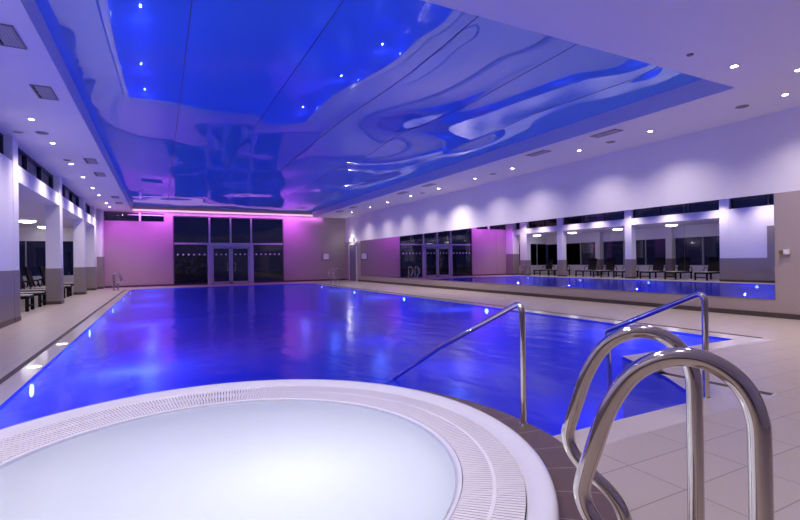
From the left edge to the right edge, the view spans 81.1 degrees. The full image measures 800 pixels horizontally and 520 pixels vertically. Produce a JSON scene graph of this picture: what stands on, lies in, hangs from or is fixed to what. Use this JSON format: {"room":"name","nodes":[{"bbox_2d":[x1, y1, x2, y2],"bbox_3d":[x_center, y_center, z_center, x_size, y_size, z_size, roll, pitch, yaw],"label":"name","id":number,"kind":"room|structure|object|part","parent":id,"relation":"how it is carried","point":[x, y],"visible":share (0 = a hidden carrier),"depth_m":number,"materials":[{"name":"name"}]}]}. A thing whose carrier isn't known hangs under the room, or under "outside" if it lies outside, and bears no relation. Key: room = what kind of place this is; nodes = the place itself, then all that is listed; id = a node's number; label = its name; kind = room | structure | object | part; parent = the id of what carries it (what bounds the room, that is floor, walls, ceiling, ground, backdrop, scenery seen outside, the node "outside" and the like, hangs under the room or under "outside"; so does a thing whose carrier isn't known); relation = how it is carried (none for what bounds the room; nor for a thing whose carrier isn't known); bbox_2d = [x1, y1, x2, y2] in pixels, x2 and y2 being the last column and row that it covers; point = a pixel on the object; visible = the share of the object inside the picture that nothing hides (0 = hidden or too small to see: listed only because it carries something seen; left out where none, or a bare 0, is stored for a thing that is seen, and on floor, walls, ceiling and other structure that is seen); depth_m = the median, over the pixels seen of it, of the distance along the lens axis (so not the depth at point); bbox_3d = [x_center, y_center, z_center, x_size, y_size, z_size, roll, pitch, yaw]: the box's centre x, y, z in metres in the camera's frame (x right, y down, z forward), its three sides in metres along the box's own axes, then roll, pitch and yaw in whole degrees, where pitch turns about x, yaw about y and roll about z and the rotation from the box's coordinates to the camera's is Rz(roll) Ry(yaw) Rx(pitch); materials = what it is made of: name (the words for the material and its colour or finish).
{"room":"spa","nodes":[
{"label":"spa","id":0,"kind":"room"},
{"bbox_2d":[0,135,20,322],"bbox_3d":[-4.930,-0.936,2.806,0.468,4.513,17.478,-1,0,-27],"label":"pillar","id":1,"kind":"structure","parent":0,"point":[6,176],"depth_m":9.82,"materials":[{"name":"white paint"}]},
{"bbox_2d":[0,133,3,154],"bbox_3d":[-6.887,-2.483,6.621,0.120,0.558,8.030,-1,0,-27],"label":"window","id":2,"kind":"structure","parent":1,"relation":"in","point":[1,134],"depth_m":10.17,"materials":[{"name":"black glass"}]},
{"bbox_2d":[0,318,14,328],"bbox_3d":[-4.902,1.270,2.809,0.490,0.100,17.490,-1,0,-27],"label":"baseboard","id":3,"kind":"structure","parent":1,"relation":"attached to","point":[9,322],"depth_m":9.76,"materials":[{"name":"tile"}]},
{"bbox_2d":[18,191,72,227],"bbox_3d":[-13.386,-1.821,14.898,4.410,0.198,20.700,-1,0,-27],"label":"ceiling","id":4,"kind":"structure","parent":0,"point":[30,208],"depth_m":17.28,"materials":[{"name":"white paint"}]},
{"bbox_2d":[19,220,36,222],"bbox_3d":[-15.785,-1.621,19.791,0.660,0.120,0.660,-1,0,-27],"label":"ceiling lamp","id":5,"kind":"object","parent":4,"relation":"attached to","point":[21,221],"visible":0.91,"depth_m":19.64,"materials":[{"name":"white plastic"}]},
{"bbox_2d":[45,176,63,304],"bbox_3d":[-11.201,-0.636,15.155,0.426,4.113,0.500,-1,0,-27],"label":"pillar","id":6,"kind":"structure","parent":0,"point":[54,271],"depth_m":14.97,"materials":[{"name":"white paint"}]},
{"bbox_3d":[-11.174,1.371,15.152,0.426,0.100,0.500,-1,0,-27],"label":"baseboard","id":7,"kind":"part","parent":6,"relation":"part of","materials":[{"name":"tile"}]},
{"bbox_2d":[18,165,96,226],"bbox_3d":[-12.518,-1.921,17.687,0.360,0.385,15.930,-1,0,-27],"label":"beam","id":8,"kind":"structure","parent":0,"point":[29,185],"depth_m":13.49,"materials":[{"name":"white paint"}]},
{"bbox_2d":[18,147,52,188],"bbox_3d":[-10.034,-2.432,12.761,0.120,0.558,4.890,-1,0,-27],"label":"window","id":9,"kind":"structure","parent":8,"relation":"on","point":[26,162],"depth_m":12.94,"materials":[{"name":"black glass"}]},
{"bbox_2d":[62,184,78,206],"bbox_3d":[-12.476,-2.393,17.527,0.120,0.558,4.900,-1,0,-27],"label":"window","id":10,"kind":"structure","parent":8,"relation":"on","point":[67,193],"depth_m":18.07,"materials":[{"name":"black glass"}]},
{"bbox_3d":[-12.479,-2.393,17.526,0.015,0.558,4.900,-1,0,-27],"label":"pane","id":11,"kind":"part","parent":10,"relation":"part of","materials":[{"name":"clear glass"}]},
{"bbox_2d":[85,202,89,214],"bbox_3d":[-14.814,-2.355,22.088,0.120,0.558,4.410,-1,0,-27],"label":"window","id":12,"kind":"structure","parent":8,"relation":"on","point":[87,207],"depth_m":22.41,"materials":[{"name":"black glass"}]},
{"bbox_2d":[73,197,86,294],"bbox_3d":[-13.648,-0.596,19.929,0.426,4.113,0.510,-1,0,-27],"label":"pillar","id":13,"kind":"structure","parent":0,"point":[79,225],"depth_m":19.73,"materials":[{"name":"white paint"}]},
{"bbox_3d":[-13.620,1.410,19.926,0.426,0.100,0.510,-1,0,-27],"label":"baseboard","id":14,"kind":"part","parent":13,"relation":"part of","materials":[{"name":"tile"}]},
{"bbox_2d":[86,206,97,289],"bbox_3d":[-15.321,-0.570,23.195,0.426,4.113,0.790,-1,0,-27],"label":"pillar","id":15,"kind":"structure","parent":0,"point":[91,247],"depth_m":22.89,"materials":[{"name":"white paint"}]},
{"bbox_2d":[96,209,104,288],"bbox_3d":[-15.884,-0.560,24.440,0.680,4.113,0.820,-1,0,-27],"label":"pillar","id":16,"kind":"structure","parent":0,"point":[99,212],"depth_m":24.19,"materials":[{"name":"white paint"}]},
{"bbox_2d":[19,206,345,288],"bbox_3d":[-11.583,-0.865,27.277,18.290,4.613,0.300,-1,0,-27],"label":"wall","id":17,"kind":"structure","parent":0,"point":[141,252],"depth_m":26.34,"materials":[{"name":"white paint"}]},
{"bbox_2d":[25,241,73,275],"bbox_3d":[-17.984,-0.081,23.933,3.830,1.770,0.080,-1,0,-27],"label":"window","id":18,"kind":"structure","parent":17,"relation":"in","point":[25,241],"depth_m":23.49,"materials":[{"name":"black glass"}]},
{"bbox_2d":[104,212,163,221],"bbox_3d":[-14.550,-2.350,25.684,2.850,0.460,0.170,-1,0,-27],"label":"window","id":19,"kind":"structure","parent":17,"relation":"in","point":[139,214],"depth_m":25.73,"materials":[{"name":"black glass"}]},
{"bbox_3d":[-14.055,-2.484,25.899,1.770,0.055,0.080,-1,0,-27],"label":"blind rail","id":20,"kind":"part","parent":19,"relation":"part of","materials":[{"name":"white plastic"}]},
{"bbox_2d":[133,209,312,216],"bbox_3d":[-9.804,-2.770,27.936,10.700,0.142,0.174,-1,0,-27],"label":"light strip","id":21,"kind":"object","parent":17,"relation":"attached to","point":[134,210],"visible":0.8,"depth_m":27.44,"materials":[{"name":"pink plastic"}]},
{"bbox_2d":[105,279,345,287],"bbox_3d":[-9.776,1.369,28.006,13.860,0.100,0.018,-1,0,-27],"label":"baseboard","id":22,"kind":"structure","parent":17,"relation":"attached to","point":[317,279],"depth_m":26.32,"materials":[{"name":"beige tile"}]},
{"bbox_2d":[173,216,283,285],"bbox_3d":[-10.086,-0.562,27.937,6.230,3.970,0.125,-1,0,-27],"label":"window","id":23,"kind":"structure","parent":17,"relation":"in","point":[210,245],"depth_m":27.84,"materials":[{"name":"black glass"}]},
{"bbox_2d":[212,247,230,283],"bbox_3d":[-10.544,0.319,27.631,1.055,2.200,0.200,-1,0,-27],"label":"door","id":24,"kind":"structure","parent":23,"relation":"attached to","point":[213,248],"depth_m":27.68,"materials":[{"name":"grey metal"}]},
{"bbox_2d":[231,247,249,283],"bbox_3d":[-9.583,0.306,28.123,1.065,2.200,0.200,-1,0,-27],"label":"door","id":25,"kind":"structure","parent":23,"relation":"attached to","point":[232,248],"depth_m":28.10,"materials":[{"name":"grey metal"}]},
{"bbox_2d":[322,253,328,260],"bbox_3d":[-4.863,-0.214,30.527,0.520,0.500,0.034,-1,0,-27],"label":"frame","id":26,"kind":"object","parent":17,"relation":"attached to","point":[325,256],"visible":1,"depth_m":30.51,"materials":[{"name":"grey metal"}]},
{"bbox_2d":[0,0,799,217],"bbox_3d":[-2.292,-3.025,13.121,14.620,0.420,33.400,-1,0,-27],"label":"ceiling","id":27,"kind":"structure","parent":0,"point":[761,36],"depth_m":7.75,"materials":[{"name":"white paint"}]},
{"bbox_2d":[0,23,26,49],"bbox_3d":[-4.890,-2.783,5.809,0.280,0.014,0.680,-1,0,-27],"label":"ceiling vent","id":28,"kind":"object","parent":27,"relation":"in","point":[9,37],"visible":1,"depth_m":5.87,"materials":[{"name":"grey metal"}]},
{"bbox_2d":[10,130,24,133],"bbox_3d":[-8.179,-2.734,10.012,0.260,0.012,0.260,-1,0,-27],"label":"ceiling vent","id":29,"kind":"object","parent":27,"relation":"in","point":[12,131],"visible":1,"depth_m":10.02,"materials":[{"name":"white plastic"}]},
{"bbox_2d":[35,131,48,134],"bbox_3d":[-7.733,-2.740,10.106,0.240,0.012,0.240,-1,0,-27],"label":"ceiling vent","id":30,"kind":"object","parent":27,"relation":"in","point":[37,132],"visible":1,"depth_m":10.11,"materials":[{"name":"grey metal"}]},
{"bbox_2d":[29,84,58,100],"bbox_3d":[-5.880,-2.767,7.741,0.280,0.014,0.680,-1,0,-27],"label":"ceiling vent","id":31,"kind":"object","parent":27,"relation":"in","point":[42,92],"visible":1,"depth_m":7.72,"materials":[{"name":"grey metal"}]},
{"bbox_2d":[83,158,97,163],"bbox_3d":[-8.525,-2.724,12.902,0.280,0.014,0.680,-1,0,-27],"label":"ceiling vent","id":32,"kind":"object","parent":27,"relation":"in","point":[87,160],"visible":1,"depth_m":12.92,"materials":[{"name":"grey metal"}]},
{"bbox_2d":[93,172,105,176],"bbox_3d":[-9.506,-2.709,14.815,0.280,0.014,0.680,-1,0,-27],"label":"ceiling vent","id":33,"kind":"object","parent":27,"relation":"in","point":[95,173],"visible":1,"depth_m":14.80,"materials":[{"name":"grey metal"}]},
{"bbox_2d":[526,150,550,156],"bbox_3d":[3.748,-2.890,12.676,0.280,0.014,0.680,-1,0,-27],"label":"ceiling vent","id":34,"kind":"object","parent":27,"relation":"in","point":[541,151],"visible":1,"depth_m":12.68,"materials":[{"name":"grey metal"}]},
{"bbox_2d":[590,129,622,137],"bbox_3d":[4.738,-2.906,10.745,0.280,0.014,0.680,-1,0,-27],"label":"ceiling vent","id":35,"kind":"object","parent":27,"relation":"in","point":[612,131],"visible":1,"depth_m":10.73,"materials":[{"name":"grey metal"}]},
{"bbox_2d":[728,64,740,68],"bbox_3d":[5.029,-2.915,7.040,0.160,0.014,0.160,-1,0,-27],"label":"recessed light","id":36,"kind":"object","parent":27,"relation":"in","point":[732,65],"visible":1,"depth_m":7.03,"materials":[{"name":"white plastic"}]},
{"bbox_2d":[735,105,748,108],"bbox_3d":[6.553,-2.934,8.956,0.220,0.012,0.220,-1,0,-27],"label":"recessed light","id":37,"kind":"object","parent":27,"relation":"in","point":[740,106],"visible":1,"depth_m":8.94,"materials":[{"name":"grey metal"}]},
{"bbox_2d":[0,280,799,519],"bbox_3d":[-4.000,1.320,12.210,17.990,0.001,33.400,-1,0,-27],"label":"floor","id":38,"kind":"structure","parent":0,"point":[648,470],"depth_m":3.96,"materials":[{"name":"beige tile"}]},
{"bbox_2d":[20,294,34,311],"bbox_3d":[-10.953,0.805,12.674,1.550,1.220,0.764,-1,0,-27],"label":"sun lounger","id":39,"kind":"object","parent":38,"relation":"on","point":[26,297],"visible":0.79,"depth_m":12.74,"materials":[{"name":"wicker"}]},
{"bbox_3d":[-10.157,1.229,12.742,0.080,0.350,0.070,-1,0,-27],"label":"leg","id":40,"kind":"part","parent":39,"relation":"part of","materials":[{"name":"wicker"}]},
{"bbox_3d":[-10.430,1.233,13.275,0.080,0.350,0.070,-1,0,-27],"label":"leg","id":41,"kind":"part","parent":39,"relation":"part of","materials":[{"name":"wicker"}]},
{"bbox_2d":[20,291,45,306],"bbox_3d":[-11.647,0.816,14.026,1.550,1.220,0.764,-1,0,-27],"label":"sun lounger","id":42,"kind":"object","parent":38,"relation":"on","point":[41,294],"visible":0.56,"depth_m":14.07,"materials":[{"name":"wicker"}]},
{"bbox_3d":[-11.507,1.043,13.759,1.550,0.080,0.060,-1,0,-27],"label":"rail","id":43,"kind":"part","parent":42,"relation":"part of","materials":[{"name":"wicker"}]},
{"bbox_3d":[-10.850,1.240,14.094,0.080,0.350,0.070,-1,0,-27],"label":"leg","id":44,"kind":"part","parent":42,"relation":"part of","materials":[{"name":"wicker"}]},
{"bbox_3d":[-11.124,1.244,14.628,0.080,0.350,0.070,-1,0,-27],"label":"leg","id":45,"kind":"part","parent":42,"relation":"part of","materials":[{"name":"wicker"}]},
{"bbox_2d":[20,282,45,291],"bbox_3d":[-12.468,0.829,15.628,1.550,1.220,0.764,-1,0,-27],"label":"sun lounger","id":46,"kind":"object","parent":38,"relation":"on","point":[24,289],"visible":0.22,"depth_m":15.58,"materials":[{"name":"wicker"}]},
{"bbox_2d":[19,267,64,297],"bbox_3d":[-13.175,0.840,17.008,1.550,1.220,0.764,-1,0,-27],"label":"sun lounger","id":47,"kind":"object","parent":38,"relation":"on","point":[21,277],"visible":0.31,"depth_m":16.85,"materials":[{"name":"wicker"}]},
{"bbox_3d":[-13.644,0.648,16.768,0.258,0.823,0.660,-1,0,-27],"label":"backrest","id":48,"kind":"part","parent":47,"relation":"part of","materials":[{"name":"wicker"}]},
{"bbox_2d":[23,266,71,296],"bbox_3d":[-13.836,0.851,18.298,1.550,1.220,0.764,-1,0,-27],"label":"sun lounger","id":49,"kind":"object","parent":38,"relation":"on","point":[27,270],"visible":0.59,"depth_m":18.10,"materials":[{"name":"wicker"}]},
{"bbox_3d":[-14.306,0.659,18.059,0.258,0.823,0.660,-1,0,-27],"label":"backrest","id":50,"kind":"part","parent":49,"relation":"part of","materials":[{"name":"wicker"}]},
{"bbox_2d":[35,266,73,285],"bbox_3d":[-14.976,0.869,20.523,1.550,1.220,0.764,-1,0,-27],"label":"sun lounger","id":51,"kind":"object","parent":38,"relation":"on","point":[41,268],"visible":0.21,"depth_m":20.09,"materials":[{"name":"wicker"}]},
{"bbox_3d":[-15.446,0.677,20.284,0.258,0.823,0.660,-1,0,-27],"label":"backrest","id":52,"kind":"part","parent":51,"relation":"part of","materials":[{"name":"wicker"}]},
{"bbox_2d":[113,273,120,290],"bbox_3d":[-13.500,1.035,22.297,0.378,0.853,0.086,-1,0,-30],"label":"grab rail","id":53,"kind":"object","parent":38,"relation":"on","point":[114,273],"visible":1,"depth_m":22.27,"materials":[{"name":"metal"}]},
{"bbox_2d":[114,273,122,289],"bbox_3d":[-13.710,1.039,22.752,0.378,0.853,0.086,-1,0,-30],"label":"grab rail","id":54,"kind":"object","parent":38,"relation":"on","point":[118,273],"visible":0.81,"depth_m":22.74,"materials":[{"name":"metal"}]},
{"bbox_2d":[0,379,616,519],"bbox_3d":[-0.885,1.916,2.520,3.920,1.699,3.920,-1,0,-27],"label":"hot tub","id":55,"kind":"object","parent":38,"relation":"on","point":[504,469],"visible":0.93,"depth_m":3.02,"materials":[{"name":"white plastic"}]},
{"bbox_2d":[0,401,454,519],"bbox_3d":[-0.958,1.134,2.511,2.492,0.001,2.492,-1,0,-27],"label":"water","id":56,"kind":"object","parent":55,"relation":"in","point":[279,460],"visible":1,"depth_m":2.52,"materials":[{"name":"white liquid"}]},
{"bbox_2d":[0,398,462,519],"bbox_3d":[-0.951,1.630,2.511,2.568,1.032,2.568,-1,0,-27],"label":"basin","id":57,"kind":"object","parent":55,"relation":"in","point":[16,446],"depth_m":3.11,"materials":[{"name":"white liquid"}]},
{"bbox_2d":[383,302,528,425],"bbox_3d":[0.248,0.973,4.442,0.072,1.336,2.745,-1,0,-27],"label":"pool handrail","id":58,"kind":"object","parent":55,"relation":"on","point":[514,305],"visible":0.99,"depth_m":3.27,"materials":[{"name":"metal"}]},
{"bbox_2d":[0,284,732,435],"bbox_3d":[-3.691,2.069,14.245,8.960,1.500,23.850,-1,0,-27],"label":"swimming pool","id":59,"kind":"object","parent":38,"relation":"in","point":[482,367],"visible":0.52,"depth_m":11.62,"materials":[{"name":"blue liquid"}]},
{"bbox_2d":[27,382,33,398],"bbox_3d":[-4.034,1.426,5.112,0.032,0.180,0.180,-1,0,-27],"label":"underwater light","id":60,"kind":"object","parent":59,"relation":"attached to","point":[30,388],"visible":1,"depth_m":5.07,"materials":[{"name":"metal"}]},
{"bbox_2d":[88,284,610,340],"bbox_3d":[-3.700,1.341,14.246,8.960,0.001,23.850,-1,0,-27],"label":"pool water","id":61,"kind":"object","parent":59,"relation":"in","point":[254,299],"visible":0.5,"depth_m":14.61,"materials":[{"name":"blue liquid"}]},
{"bbox_2d":[0,283,760,383],"bbox_3d":[-3.757,1.323,14.554,9.730,0.013,24.220,-1,0,-27],"label":"channel","id":62,"kind":"object","parent":38,"relation":"on","point":[41,351],"visible":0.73,"depth_m":8.18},
{"bbox_2d":[0,283,782,449],"bbox_3d":[-3.655,1.318,14.354,9.600,0.001,24.540,-1,0,-27],"label":"edging","id":63,"kind":"object","parent":38,"relation":"on","point":[723,398],"visible":0.62,"depth_m":4.81,"materials":[{"name":"tile"}]},
{"bbox_2d":[604,292,710,397],"bbox_3d":[2.493,1.056,4.618,0.073,1.535,1.092,-1,0,-27],"label":"pool handrail","id":64,"kind":"object","parent":63,"relation":"on","point":[704,299],"visible":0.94,"depth_m":4.28,"materials":[{"name":"metal"}]},
{"bbox_2d":[561,324,704,519],"bbox_3d":[0.754,0.725,1.529,0.446,1.035,0.086,-1,0,37],"label":"grab rail","id":65,"kind":"object","parent":38,"relation":"on","point":[694,412],"visible":0.87,"depth_m":1.48,"materials":[{"name":"metal"}]},
{"bbox_2d":[573,347,773,519],"bbox_3d":[0.652,0.725,1.137,0.446,1.035,0.086,-1,0,37],"label":"grab rail","id":66,"kind":"object","parent":38,"relation":"on","point":[756,415],"visible":1,"depth_m":1.08,"materials":[{"name":"metal"}]},
{"bbox_2d":[656,370,773,394],"bbox_3d":[3.057,1.219,4.733,0.242,0.013,1.199,-1,0,-27],"label":"channel","id":67,"kind":"object","parent":38,"relation":"on","point":[660,372],"visible":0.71,"depth_m":4.64,"materials":[{"name":"grey metal"}]},
{"bbox_2d":[345,107,799,242],"bbox_3d":[4.090,-2.340,16.386,0.300,2.113,33.400,-1,0,-27],"label":"wall","id":68,"kind":"structure","parent":0,"point":[760,155],"depth_m":12.25,"materials":[{"name":"white paint"}]},
{"bbox_2d":[345,190,799,314],"bbox_3d":[4.121,-0.034,16.383,0.300,2.500,33.400,-1,0,-27],"label":"wall","id":69,"kind":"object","parent":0,"point":[786,204],"visible":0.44,"depth_m":9.78,"materials":[{"name":"beige paint"}]},
{"bbox_2d":[348,243,356,280],"bbox_3d":[-3.034,0.150,29.919,0.090,2.360,1.360,-1,0,-27],"label":"door","id":70,"kind":"structure","parent":69,"relation":"attached to","point":[352,247],"depth_m":29.86,"materials":[{"name":"white plastic"}]},
{"bbox_2d":[360,238,382,276],"bbox_3d":[-1.685,-0.126,27.363,0.011,2.126,3.231,-1,0,-27],"label":"mirror panel","id":71,"kind":"object","parent":69,"relation":"attached to","point":[371,250],"visible":1,"depth_m":27.21,"materials":[{"name":"silver metal"}]},
{"bbox_2d":[383,235,411,277],"bbox_3d":[-0.194,-0.149,24.455,0.011,2.126,3.296,-1,0,-27],"label":"mirror panel","id":72,"kind":"object","parent":69,"relation":"attached to","point":[396,250],"visible":1,"depth_m":24.32,"materials":[{"name":"silver metal"}]},
{"bbox_2d":[411,231,447,279],"bbox_3d":[1.311,-0.173,21.518,0.011,2.126,3.296,-1,0,-27],"label":"mirror panel","id":73,"kind":"object","parent":69,"relation":"attached to","point":[429,251],"visible":1,"depth_m":21.36,"materials":[{"name":"silver metal"}]},
{"bbox_2d":[448,225,496,282],"bbox_3d":[2.807,-0.198,18.599,0.011,2.126,3.256,-1,0,-27],"label":"mirror panel","id":74,"kind":"object","parent":69,"relation":"attached to","point":[472,252],"visible":1,"depth_m":18.42,"materials":[{"name":"silver metal"}]},
{"bbox_2d":[496,217,567,286],"bbox_3d":[4.310,-0.222,15.665,0.011,2.126,3.330,-1,0,-27],"label":"mirror panel","id":75,"kind":"object","parent":69,"relation":"attached to","point":[531,252],"visible":1,"depth_m":15.42,"materials":[{"name":"silver metal"}]},
{"bbox_2d":[346,279,799,319],"bbox_3d":[3.995,1.168,16.309,0.018,0.100,33.400,-1,0,-27],"label":"baseboard","id":76,"kind":"structure","parent":69,"relation":"attached to","point":[682,307],"depth_m":12.52,"materials":[{"name":"beige tile"}]},
{"bbox_2d":[567,204,684,293],"bbox_3d":[5.885,-0.247,12.594,0.011,2.126,3.565,-1,0,-27],"label":"mirror panel","id":77,"kind":"object","parent":69,"relation":"attached to","point":[641,250],"visible":1,"depth_m":12.30,"materials":[{"name":"silver metal"}]},
{"bbox_2d":[684,193,775,298],"bbox_3d":[7.112,-0.267,10.199,0.011,2.126,1.808,-1,0,-27],"label":"mirror panel","id":78,"kind":"object","parent":69,"relation":"attached to","point":[730,243],"visible":1,"depth_m":10.09,"materials":[{"name":"silver metal"}]},
{"bbox_2d":[778,249,789,253],"bbox_3d":[7.577,-0.160,9.220,0.080,0.100,0.166,-1,0,-27],"label":"switch","id":79,"kind":"object","parent":69,"relation":"attached to","point":[784,251],"visible":1,"depth_m":9.20,"materials":[{"name":"white plastic"}]},
{"label":"outside","id":80,"kind":"structure","parent":0,"visible":0},
{"bbox_2d":[175,271,282,285],"bbox_3d":[-22.718,1.700,44.360,80.000,0.070,40.300,-1,0,-27],"label":"terrace","id":81,"kind":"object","parent":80,"point":[259,276],"depth_m":43.38,"materials":[{"name":"black"}]},
{"bbox_2d":[174,254,193,283],"bbox_3d":[-13.291,0.593,28.685,1.208,1.993,0.974,-1,0,-27],"label":"hedge","id":82,"kind":"object","parent":81,"relation":"on","point":[181,275],"visible":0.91,"depth_m":28.66,"materials":[{"name":"green plant"}]},
{"bbox_2d":[193,254,207,283],"bbox_3d":[-12.456,0.592,29.344,1.077,1.961,0.932,-1,0,-27],"label":"hedge","id":83,"kind":"object","parent":81,"relation":"on","point":[202,260],"visible":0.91,"depth_m":29.27,"materials":[{"name":"green plant"}]}
]}

